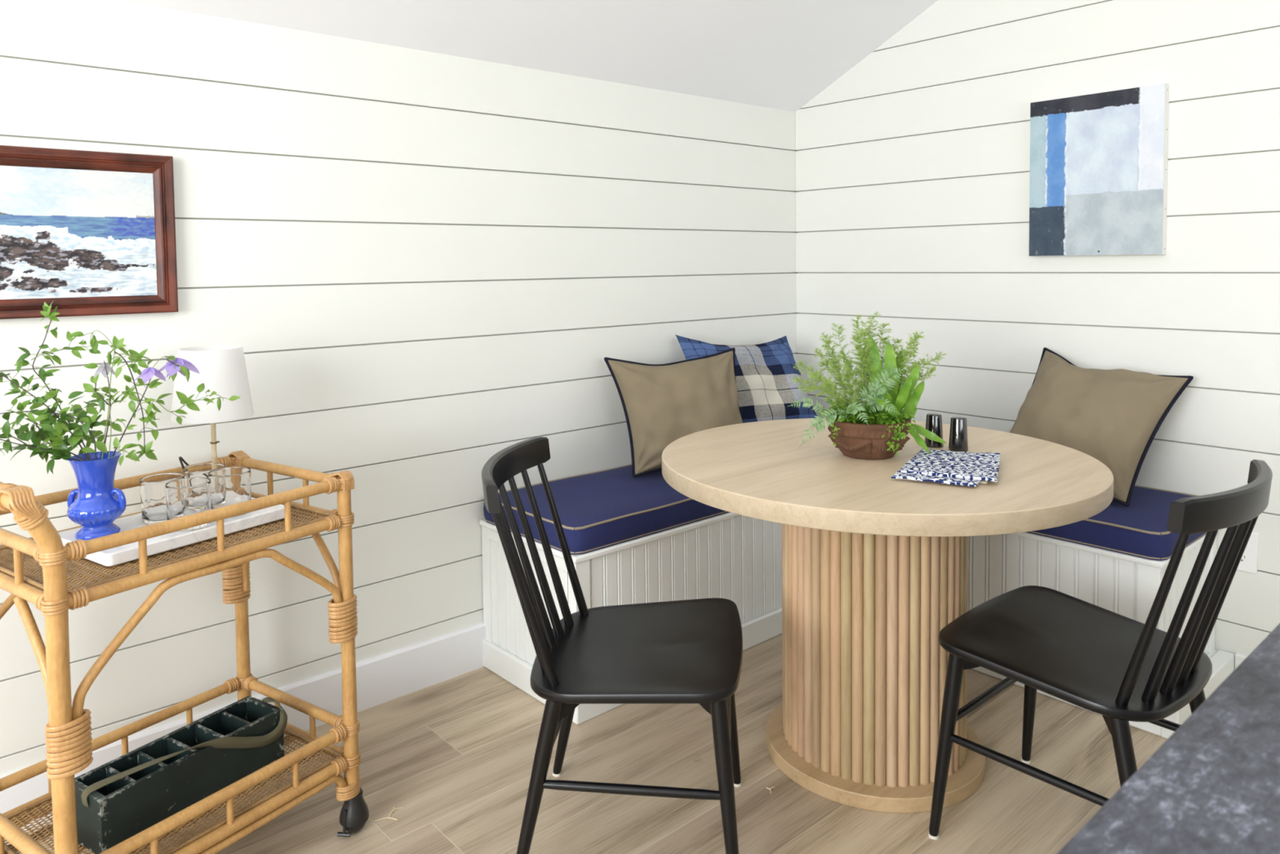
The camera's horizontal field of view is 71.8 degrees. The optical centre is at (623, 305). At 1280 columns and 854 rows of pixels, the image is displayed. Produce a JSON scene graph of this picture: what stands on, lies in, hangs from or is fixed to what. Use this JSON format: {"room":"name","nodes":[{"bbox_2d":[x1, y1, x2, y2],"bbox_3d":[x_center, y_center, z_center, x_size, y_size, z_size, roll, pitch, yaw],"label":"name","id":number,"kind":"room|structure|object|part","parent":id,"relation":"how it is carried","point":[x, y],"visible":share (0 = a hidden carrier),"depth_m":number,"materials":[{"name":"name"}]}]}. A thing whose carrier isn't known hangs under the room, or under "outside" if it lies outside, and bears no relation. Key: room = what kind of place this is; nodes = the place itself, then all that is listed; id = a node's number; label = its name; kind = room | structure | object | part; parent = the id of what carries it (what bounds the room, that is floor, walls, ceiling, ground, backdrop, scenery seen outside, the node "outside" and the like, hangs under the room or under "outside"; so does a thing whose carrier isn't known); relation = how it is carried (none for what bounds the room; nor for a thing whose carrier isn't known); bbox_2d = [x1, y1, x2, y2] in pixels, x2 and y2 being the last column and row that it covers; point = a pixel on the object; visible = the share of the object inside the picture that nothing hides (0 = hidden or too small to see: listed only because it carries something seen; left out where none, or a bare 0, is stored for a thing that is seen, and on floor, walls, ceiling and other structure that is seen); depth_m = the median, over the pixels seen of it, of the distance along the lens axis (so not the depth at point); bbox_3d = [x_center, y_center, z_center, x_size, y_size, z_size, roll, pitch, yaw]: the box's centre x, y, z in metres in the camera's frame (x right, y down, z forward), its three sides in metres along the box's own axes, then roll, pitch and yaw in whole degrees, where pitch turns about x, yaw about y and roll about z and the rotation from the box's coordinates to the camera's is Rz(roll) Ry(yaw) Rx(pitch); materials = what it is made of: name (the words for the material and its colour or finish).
{"room":"dining room","nodes":[
{"label":"dining room","id":0,"kind":"room"},
{"bbox_2d":[0,0,798,777],"bbox_3d":[-1.263,0.218,2.117,5.500,1.907,0.120,-3,4,-41],"label":"wall","id":1,"kind":"structure","parent":0,"point":[424,266],"depth_m":2.50,"materials":[{"name":"paint"}]},
{"bbox_2d":[0,145,178,319],"bbox_3d":[-1.329,-0.160,1.948,0.621,0.376,0.027,-3,4,-41],"label":"framed painting","id":2,"kind":"object","parent":1,"relation":"attached to","point":[87,233],"visible":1,"depth_m":2.03,"materials":[{"name":"reddish-brown wood"},{"name":"oil paint"},{"name":"canvas"}]},
{"bbox_3d":[-1.331,-0.326,1.940,0.621,0.044,0.027,-3,4,-41],"label":"frame rail","id":3,"kind":"part","parent":2,"relation":"part of","materials":[{"name":"brown wood"}]},
{"bbox_3d":[-1.327,0.005,1.956,0.621,0.044,0.027,-3,4,-41],"label":"frame rail","id":4,"kind":"part","parent":2,"relation":"part of","materials":[{"name":"brown wood"}]},
{"bbox_3d":[-1.111,-0.172,2.137,0.044,0.376,0.027,-3,4,-41],"label":"frame rail","id":5,"kind":"part","parent":2,"relation":"part of","materials":[{"name":"brown wood"}]},
{"bbox_2d":[0,622,485,831],"bbox_3d":[-1.858,1.140,1.542,3.775,0.134,0.016,-3,4,-41],"label":"baseboard","id":6,"kind":"structure","parent":1,"relation":"attached to","point":[388,676],"depth_m":2.52,"materials":[{"name":"paint"}]},
{"bbox_2d":[119,0,937,111],"bbox_3d":[0.294,-1.252,0.122,5.590,1.339,5.090,-3,4,-41],"label":"ceiling","id":7,"kind":"structure","parent":0,"point":[774,54],"depth_m":2.87,"materials":[{"name":"paint"}]},
{"bbox_2d":[4,633,1167,853],"bbox_3d":[0.324,1.293,0.243,5.750,0.100,5.250,-3,4,-41],"label":"floor","id":8,"kind":"structure","parent":0,"point":[456,753],"depth_m":2.13,"materials":[{"name":"brown wood"}]},
{"bbox_2d":[0,450,368,853],"bbox_3d":[-0.947,0.727,1.810,0.469,0.911,0.681,1,3,34],"label":"bar cart","id":9,"kind":"object","parent":8,"relation":"on","point":[38,570],"visible":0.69,"depth_m":1.72,"materials":[{"name":"wicker"}]},
{"bbox_3d":[-1.133,0.307,1.527,0.415,0.041,0.033,1,3,34],"label":"push handle","id":10,"kind":"part","parent":9,"relation":"part of","materials":[{"name":"wicker"}]},
{"bbox_3d":[-1.106,0.409,1.569,0.405,0.023,0.024,1,3,34],"label":"rail","id":11,"kind":"part","parent":9,"relation":"part of","materials":[{"name":"wicker"}]},
{"bbox_3d":[-1.105,0.491,1.573,0.405,0.023,0.024,1,3,34],"label":"shelf rail","id":12,"kind":"part","parent":9,"relation":"part of","materials":[{"name":"wood"}]},
{"bbox_3d":[-1.099,0.957,1.595,0.405,0.023,0.024,1,3,34],"label":"rail","id":13,"kind":"part","parent":9,"relation":"part of","materials":[{"name":"wicker"}]},
{"bbox_3d":[-1.102,1.012,1.951,0.024,0.023,0.578,1,3,34],"label":"shelf rail","id":14,"kind":"part","parent":9,"relation":"part of","materials":[{"name":"wicker"}]},
{"bbox_3d":[-0.946,0.711,1.453,0.033,0.809,0.079,1,3,34],"label":"post","id":15,"kind":"part","parent":9,"relation":"part of","materials":[{"name":"wicker"}]},
{"bbox_3d":[-1.108,0.474,1.925,0.024,0.023,0.578,1,3,34],"label":"shelf rail","id":16,"kind":"part","parent":9,"relation":"part of","materials":[{"name":"wood"}]},
{"bbox_3d":[-1.109,0.392,1.921,0.024,0.023,0.578,1,3,34],"label":"rail","id":17,"kind":"part","parent":9,"relation":"part of","materials":[{"name":"wicker"}]},
{"bbox_3d":[-1.103,0.941,1.948,0.024,0.023,0.578,1,3,34],"label":"rail","id":18,"kind":"part","parent":9,"relation":"part of","materials":[{"name":"wicker"}]},
{"bbox_2d":[0,493,337,591],"bbox_3d":[-0.942,0.476,1.811,0.385,0.023,0.558,1,3,34],"label":"shelf","id":19,"kind":"object","parent":9,"relation":"attached to","point":[82,573],"depth_m":1.67,"materials":[{"name":"wicker"}]},
{"bbox_2d":[57,497,284,566],"bbox_3d":[-0.926,0.454,1.828,0.230,0.024,0.380,1,3,34],"label":"tray","id":20,"kind":"object","parent":9,"relation":"on","point":[129,552],"visible":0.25,"depth_m":1.74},
{"bbox_2d":[0,300,240,539],"bbox_3d":[-1.022,0.217,1.729,0.531,0.461,0.168,-1,3,-9],"label":"flower vase","id":21,"kind":"object","parent":20,"relation":"on","point":[97,504],"visible":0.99,"depth_m":1.72,"materials":[{"name":"blue ceramic"}]},
{"bbox_3d":[-1.072,0.380,1.729,0.032,0.043,0.012,-1,3,0],"label":"vase handle","id":22,"kind":"part","parent":21,"relation":"part of","materials":[{"name":"blue ceramic"}]},
{"bbox_3d":[-0.991,0.379,1.729,0.032,0.043,0.012,-1,3,0],"label":"vase handle","id":23,"kind":"part","parent":21,"relation":"part of","materials":[{"name":"blue ceramic"}]},
{"bbox_2d":[139,472,184,524],"bbox_3d":[-0.949,0.398,1.820,0.082,0.090,0.082,-3,4,-41],"label":"tumbler","id":24,"kind":"object","parent":20,"relation":"on","point":[153,488],"visible":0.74,"depth_m":1.78,"materials":[{"name":"clear glass"}]},
{"bbox_2d":[164,476,211,531],"bbox_3d":[-0.874,0.399,1.776,0.082,0.090,0.082,-1,3,-8],"label":"tumbler","id":25,"kind":"object","parent":20,"relation":"on","point":[186,496],"visible":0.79,"depth_m":1.75,"materials":[{"name":"clear glass"}]},
{"bbox_2d":[182,462,225,478],"bbox_3d":[-0.904,0.393,1.908,0.082,0.090,0.082,1,3,24],"label":"tumbler","id":26,"kind":"object","parent":20,"relation":"on","point":[202,470],"visible":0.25,"depth_m":1.92,"materials":[{"name":"clear glass"}]},
{"bbox_2d":[208,466,251,517],"bbox_3d":[-0.832,0.394,1.868,0.082,0.090,0.082,-2,3,-33],"label":"tumbler","id":27,"kind":"object","parent":20,"relation":"on","point":[228,485],"visible":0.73,"depth_m":1.84,"materials":[{"name":"clear glass"}]},
{"bbox_2d":[4,727,343,853],"bbox_3d":[-0.935,1.014,1.836,0.385,0.023,0.558,1,3,34],"label":"shelf","id":28,"kind":"object","parent":9,"relation":"attached to","point":[31,811],"depth_m":1.78,"materials":[{"name":"wicker"}]},
{"bbox_2d":[74,695,287,853],"bbox_3d":[-0.900,0.943,1.816,0.130,0.125,0.404,1,3,32],"label":"carrier","id":29,"kind":"object","parent":9,"relation":"on","point":[125,796],"visible":0.91,"depth_m":1.77,"materials":[{"name":"green paint"}]},
{"bbox_3d":[-1.005,0.961,1.657,0.102,0.108,0.013,1,3,32],"label":"panel","id":30,"kind":"part","parent":29,"relation":"part of","materials":[{"name":"green paint"}]},
{"bbox_3d":[-0.952,0.951,1.847,0.009,0.108,0.390,1,3,32],"label":"panel","id":31,"kind":"part","parent":29,"relation":"part of","materials":[{"name":"green paint"}]},
{"bbox_3d":[-0.805,0.943,1.977,0.102,0.108,0.013,1,3,32],"label":"panel","id":32,"kind":"part","parent":29,"relation":"part of","materials":[{"name":"green paint"}]},
{"bbox_3d":[-0.775,0.399,1.692,0.024,0.023,0.578,1,3,34],"label":"rail","id":33,"kind":"part","parent":9,"relation":"part of","materials":[{"name":"wicker"}]},
{"bbox_3d":[-0.774,0.481,1.696,0.024,0.023,0.578,1,3,34],"label":"shelf rail","id":34,"kind":"part","parent":9,"relation":"part of","materials":[{"name":"wicker"}]},
{"bbox_2d":[170,345,253,469],"bbox_3d":[-0.957,0.621,2.077,0.176,1.048,0.198,-3,4,-41],"label":"table lamp","id":35,"kind":"object","parent":9,"relation":"on","point":[222,369],"visible":0.62,"depth_m":1.99,"materials":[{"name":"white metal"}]},
{"bbox_3d":[-0.995,0.745,2.129,0.071,0.796,0.173,0,3,6],"label":"power cord","id":36,"kind":"part","parent":35,"relation":"part of","materials":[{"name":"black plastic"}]},
{"bbox_3d":[-0.955,0.179,2.047,0.176,0.161,0.176,-3,4,-41],"label":"lamp shade","id":37,"kind":"part","parent":35,"relation":"part of","materials":[{"name":"white fabric"}]},
{"bbox_3d":[-0.953,0.331,2.054,0.013,0.230,0.013,-2,3,-32],"label":"lamp stem","id":38,"kind":"part","parent":35,"relation":"part of","materials":[{"name":"brown wood"}]},
{"bbox_3d":[-0.769,0.948,1.719,0.024,0.023,0.578,1,3,34],"label":"rail","id":39,"kind":"part","parent":9,"relation":"part of","materials":[{"name":"wicker"}]},
{"bbox_3d":[-0.942,0.725,2.176,0.033,0.712,0.033,1,3,34],"label":"post","id":40,"kind":"part","parent":9,"relation":"part of","materials":[{"name":"wicker"}]},
{"bbox_3d":[-0.768,1.019,1.722,0.024,0.023,0.578,1,3,34],"label":"shelf rail","id":41,"kind":"part","parent":9,"relation":"part of","materials":[{"name":"wicker"}]},
{"bbox_3d":[-0.779,0.382,2.045,0.405,0.023,0.024,1,3,34],"label":"rail","id":42,"kind":"part","parent":9,"relation":"part of","materials":[{"name":"wicker"}]},
{"bbox_3d":[-0.778,0.464,2.049,0.405,0.023,0.024,1,3,34],"label":"shelf rail","id":43,"kind":"part","parent":9,"relation":"part of","materials":[{"name":"wicker"}]},
{"bbox_3d":[-0.772,0.931,2.071,0.405,0.023,0.024,1,3,34],"label":"rail","id":44,"kind":"part","parent":9,"relation":"part of","materials":[{"name":"wicker"}]},
{"bbox_3d":[-0.772,1.003,2.075,0.405,0.023,0.024,1,3,34],"label":"shelf rail","id":45,"kind":"part","parent":9,"relation":"part of","materials":[{"name":"wood"}]},
{"bbox_3d":[-0.614,1.138,1.941,0.029,0.054,0.017,-1,3,2],"label":"brake lever","id":46,"kind":"part","parent":9,"relation":"part of","materials":[{"name":"black plastic"}]},
{"bbox_3d":[-0.608,0.732,1.947,0.033,0.712,0.033,1,3,34],"label":"post","id":47,"kind":"part","parent":9,"relation":"part of","materials":[{"name":"wood"}]},
{"bbox_2d":[373,806,403,822],"bbox_3d":[-0.539,1.165,2.026,0.054,0.006,0.053,-1,3,1],"label":"bit","id":48,"kind":"object","parent":8,"relation":"on","point":[393,806],"visible":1,"depth_m":2.01,"materials":[{"name":"beige"}]},
{"bbox_2d":[481,436,742,853],"bbox_3d":[-0.016,0.747,1.925,0.546,0.838,0.483,0,3,7],"label":"spindle chair","id":49,"kind":"object","parent":8,"relation":"on","point":[681,651],"visible":1,"depth_m":1.86,"materials":[{"name":"black wood"}]},
{"bbox_3d":[-0.250,0.361,1.935,0.084,0.062,0.470,0,3,7],"label":"crest rail","id":50,"kind":"part","parent":49,"relation":"part of","materials":[{"name":"black wood"}]},
{"bbox_3d":[-0.174,0.973,1.754,0.114,0.400,0.033,-1,3,-11],"label":"leg","id":51,"kind":"part","parent":49,"relation":"part of","materials":[{"name":"black wood"}]},
{"bbox_3d":[-0.124,0.954,2.150,0.114,0.400,0.033,1,3,25],"label":"leg","id":52,"kind":"part","parent":49,"relation":"part of","materials":[{"name":"black wood"}]},
{"bbox_3d":[0.034,0.742,1.918,0.445,0.059,0.483,0,3,7],"label":"seat","id":53,"kind":"part","parent":49,"relation":"part of","materials":[{"name":"black wood"}]},
{"bbox_3d":[0.198,0.956,1.708,0.033,0.427,0.075,-3,4,-41],"label":"leg","id":54,"kind":"part","parent":49,"relation":"part of","materials":[{"name":"black wood"}]},
{"bbox_3d":[0.247,0.937,2.102,0.075,0.427,0.033,-3,3,-35],"label":"leg","id":55,"kind":"part","parent":49,"relation":"part of","materials":[{"name":"black wood"}]},
{"bbox_2d":[479,511,1235,738],"bbox_3d":[0.674,0.891,2.681,1.587,0.463,1.607,-3,4,-41],"label":"bench","id":56,"kind":"object","parent":8,"relation":"on","point":[737,558],"visible":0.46,"depth_m":2.62,"materials":[{"name":"paint"}]},
{"bbox_3d":[-0.281,0.875,2.599,0.006,0.385,0.392,-3,4,-41],"label":"beadboard panel","id":57,"kind":"part","parent":56,"relation":"part of","materials":[{"name":"paint"}]},
{"bbox_2d":[483,463,728,554],"bbox_3d":[0.303,0.598,3.088,1.586,0.090,0.485,-3,4,-41],"label":"bench cushion","id":58,"kind":"object","parent":56,"relation":"on","point":[597,510],"visible":0.37,"depth_m":2.63,"materials":[{"name":"blue fabric"}]},
{"bbox_2d":[604,347,742,477],"bbox_3d":[0.197,0.357,2.994,0.486,0.402,0.264,-2,3,-22],"label":"throw pillow","id":59,"kind":"object","parent":58,"relation":"on","point":[663,404],"visible":0.7,"depth_m":2.92,"materials":[{"name":"fabric"}]},
{"bbox_2d":[675,334,817,422],"bbox_3d":[0.483,0.316,3.328,0.584,0.435,0.218,-2,3,-30],"label":"plaid pillow","id":60,"kind":"object","parent":58,"relation":"on","point":[764,371],"visible":0.44,"depth_m":3.28,"materials":[{"name":"fabric"}]},
{"bbox_3d":[0.300,0.859,2.796,1.063,0.385,0.006,-3,4,-41],"label":"beadboard panel","id":61,"kind":"part","parent":56,"relation":"part of","materials":[{"name":"paint"}]},
{"bbox_3d":[0.658,0.668,2.686,1.584,0.018,1.564,-3,4,-41],"label":"lid","id":62,"kind":"part","parent":56,"relation":"part of","materials":[{"name":"paint"}]},
{"bbox_3d":[0.666,1.077,2.755,2.225,0.085,0.790,-1,3,3],"label":"board","id":63,"kind":"part","parent":56,"relation":"part of","materials":[{"name":"paint"}]},
{"bbox_3d":[1.040,0.852,2.752,0.006,0.385,1.035,-3,4,-41],"label":"beadboard panel","id":64,"kind":"part","parent":56,"relation":"part of","materials":[{"name":"paint"}]},
{"bbox_2d":[1026,484,1206,560],"bbox_3d":[1.230,0.598,2.854,0.495,0.090,1.085,-3,4,-41],"label":"bench cushion","id":65,"kind":"object","parent":56,"relation":"on","point":[1139,529],"visible":0.18,"depth_m":2.41,"materials":[{"name":"blue fabric"}]},
{"bbox_2d":[1008,346,1193,506],"bbox_3d":[1.410,0.354,2.700,0.328,0.406,0.494,-3,4,-41],"label":"throw pillow","id":66,"kind":"object","parent":65,"relation":"on","point":[1113,417],"visible":0.69,"depth_m":2.60,"materials":[{"name":"fabric"}]},
{"bbox_3d":[1.402,0.906,2.354,0.036,0.446,0.054,-3,4,-41],"label":"corner post","id":67,"kind":"part","parent":56,"relation":"part of","materials":[{"name":"paint"}]},
{"bbox_3d":[1.582,0.859,2.484,0.392,0.385,0.006,-3,4,-41],"label":"beadboard panel","id":68,"kind":"part","parent":56,"relation":"part of","materials":[{"name":"paint"}]},
{"bbox_3d":[1.604,1.078,2.459,0.489,0.088,0.042,-3,4,-41],"label":"board","id":69,"kind":"part","parent":56,"relation":"part of","materials":[{"name":"paint"}]},
{"bbox_3d":[1.738,0.889,2.635,0.042,0.446,0.036,-3,4,-41],"label":"corner post","id":70,"kind":"part","parent":56,"relation":"part of","materials":[{"name":"paint"}]},
{"bbox_2d":[662,417,1113,813],"bbox_3d":[0.636,0.760,2.260,1.070,0.765,1.070,-3,4,-41],"label":"round table","id":71,"kind":"object","parent":8,"relation":"on","point":[875,564],"visible":0.86,"depth_m":2.06,"materials":[{"name":"brown wood"}]},
{"bbox_2d":[787,311,946,459],"bbox_3d":[0.616,0.196,2.227,0.395,0.366,0.261,0,3,14],"label":"potted fern","id":72,"kind":"object","parent":71,"relation":"on","point":[860,431],"visible":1,"depth_m":2.20,"materials":[{"name":"green plant"}]},
{"bbox_2d":[924,412,943,448],"bbox_3d":[0.819,0.328,2.333,0.048,0.087,0.048,-3,4,-41],"label":"shaker","id":73,"kind":"object","parent":71,"relation":"on","point":[933,420],"visible":0.91,"depth_m":2.31,"materials":[{"name":"black paint"}]},
{"bbox_2d":[891,448,1000,486],"bbox_3d":[0.764,0.375,2.058,0.215,0.022,0.308,1,3,28],"label":"folded napkin","id":74,"kind":"object","parent":71,"relation":"on","point":[941,466],"visible":1,"depth_m":2.02,"materials":[{"name":"blue fabric"}]},
{"bbox_2d":[948,415,968,451],"bbox_3d":[0.863,0.330,2.279,0.048,0.087,0.048,-3,4,-41],"label":"shaker","id":75,"kind":"object","parent":71,"relation":"on","point":[958,441],"visible":0.96,"depth_m":2.26,"materials":[{"name":"black paint"}]},
{"bbox_2d":[928,459,1272,839],"bbox_3d":[1.005,0.739,1.853,0.483,0.838,0.546,-3,4,-41],"label":"spindle chair","id":76,"kind":"object","parent":8,"relation":"on","point":[1122,669],"visible":0.9,"depth_m":1.77,"materials":[{"name":"black wood"}]},
{"bbox_3d":[0.702,0.940,1.914,0.075,0.427,0.033,0,3,8],"label":"leg","id":77,"kind":"part","parent":76,"relation":"part of","materials":[{"name":"black wood"}]},
{"bbox_3d":[1.004,0.924,2.173,0.033,0.427,0.075,-1,3,1],"label":"leg","id":78,"kind":"part","parent":76,"relation":"part of","materials":[{"name":"black wood"}]},
{"bbox_3d":[0.972,0.732,1.892,0.483,0.059,0.445,-3,4,-41],"label":"seat","id":79,"kind":"part","parent":76,"relation":"part of","materials":[{"name":"black wood"}]},
{"bbox_3d":[0.946,0.966,1.631,0.033,0.400,0.114,-2,3,-23],"label":"leg","id":80,"kind":"part","parent":76,"relation":"part of","materials":[{"name":"black wood"}]},
{"bbox_3d":[1.248,0.950,1.890,0.114,0.400,0.033,1,3,32],"label":"leg","id":81,"kind":"part","parent":76,"relation":"part of","materials":[{"name":"black wood"}]},
{"bbox_3d":[1.151,0.357,1.660,0.470,0.062,0.084,-3,4,-41],"label":"crest rail","id":82,"kind":"part","parent":76,"relation":"part of","materials":[{"name":"black wood"}]},
{"bbox_3d":[1.023,0.775,0.666,1.720,0.878,0.739,-3,4,-41],"label":"kitchen island","id":83,"kind":"object","parent":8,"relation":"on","visible":0,"materials":[{"name":"stone"},{"name":"paint"}]},
{"bbox_2d":[1056,622,1279,853],"bbox_3d":[1.018,0.321,0.643,1.820,0.032,0.816,-3,4,-41],"label":"island countertop","id":84,"kind":"structure","parent":83,"relation":"on","point":[1212,786],"depth_m":0.58,"materials":[{"name":"stone"}]},
{"bbox_2d":[826,412,911,459],"bbox_3d":[0.619,0.331,2.239,0.208,0.096,0.207,-3,4,-41],"label":"bowl","id":85,"kind":"object","parent":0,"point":[877,437],"depth_m":2.16,"materials":[{"name":"ceramic"}]},
{"bbox_2d":[795,0,1279,669],"bbox_3d":[2.368,-0.399,1.961,0.120,3.067,4.850,-3,4,-41],"label":"wall","id":86,"kind":"structure","parent":0,"point":[913,166],"depth_m":2.96,"materials":[{"name":"paint"}]},
{"bbox_2d":[1028,83,1168,256],"bbox_3d":[1.509,-0.418,2.828,0.035,0.514,0.406,-3,4,-41],"label":"abstract painting","id":87,"kind":"object","parent":86,"relation":"attached to","point":[1099,168],"visible":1,"depth_m":2.80,"materials":[{"name":"paint"}]},
{"bbox_2d":[1235,653,1248,668],"bbox_3d":[2.864,1.114,1.380,0.014,0.090,3.238,-3,4,-41],"label":"baseboard","id":88,"kind":"structure","parent":86,"relation":"attached to","point":[1239,658],"depth_m":2.59,"materials":[{"name":"paint"}]},
{"bbox_2d":[1236,532,1257,573],"bbox_3d":[1.805,0.716,2.578,0.008,0.119,0.074,-3,4,-41],"label":"wall outlet","id":89,"kind":"object","parent":86,"relation":"attached to","point":[1248,562],"visible":0.4,"depth_m":2.56,"materials":[{"name":"white plastic"}]},
{"bbox_2d":[1240,553,1248,563],"bbox_3d":[1.804,0.736,2.577,0.002,0.026,0.033,-3,4,-41],"label":"receptacle","id":90,"kind":"object","parent":89,"relation":"attached to","point":[1245,558],"depth_m":2.57,"materials":[{"name":"white plastic"}]}
]}

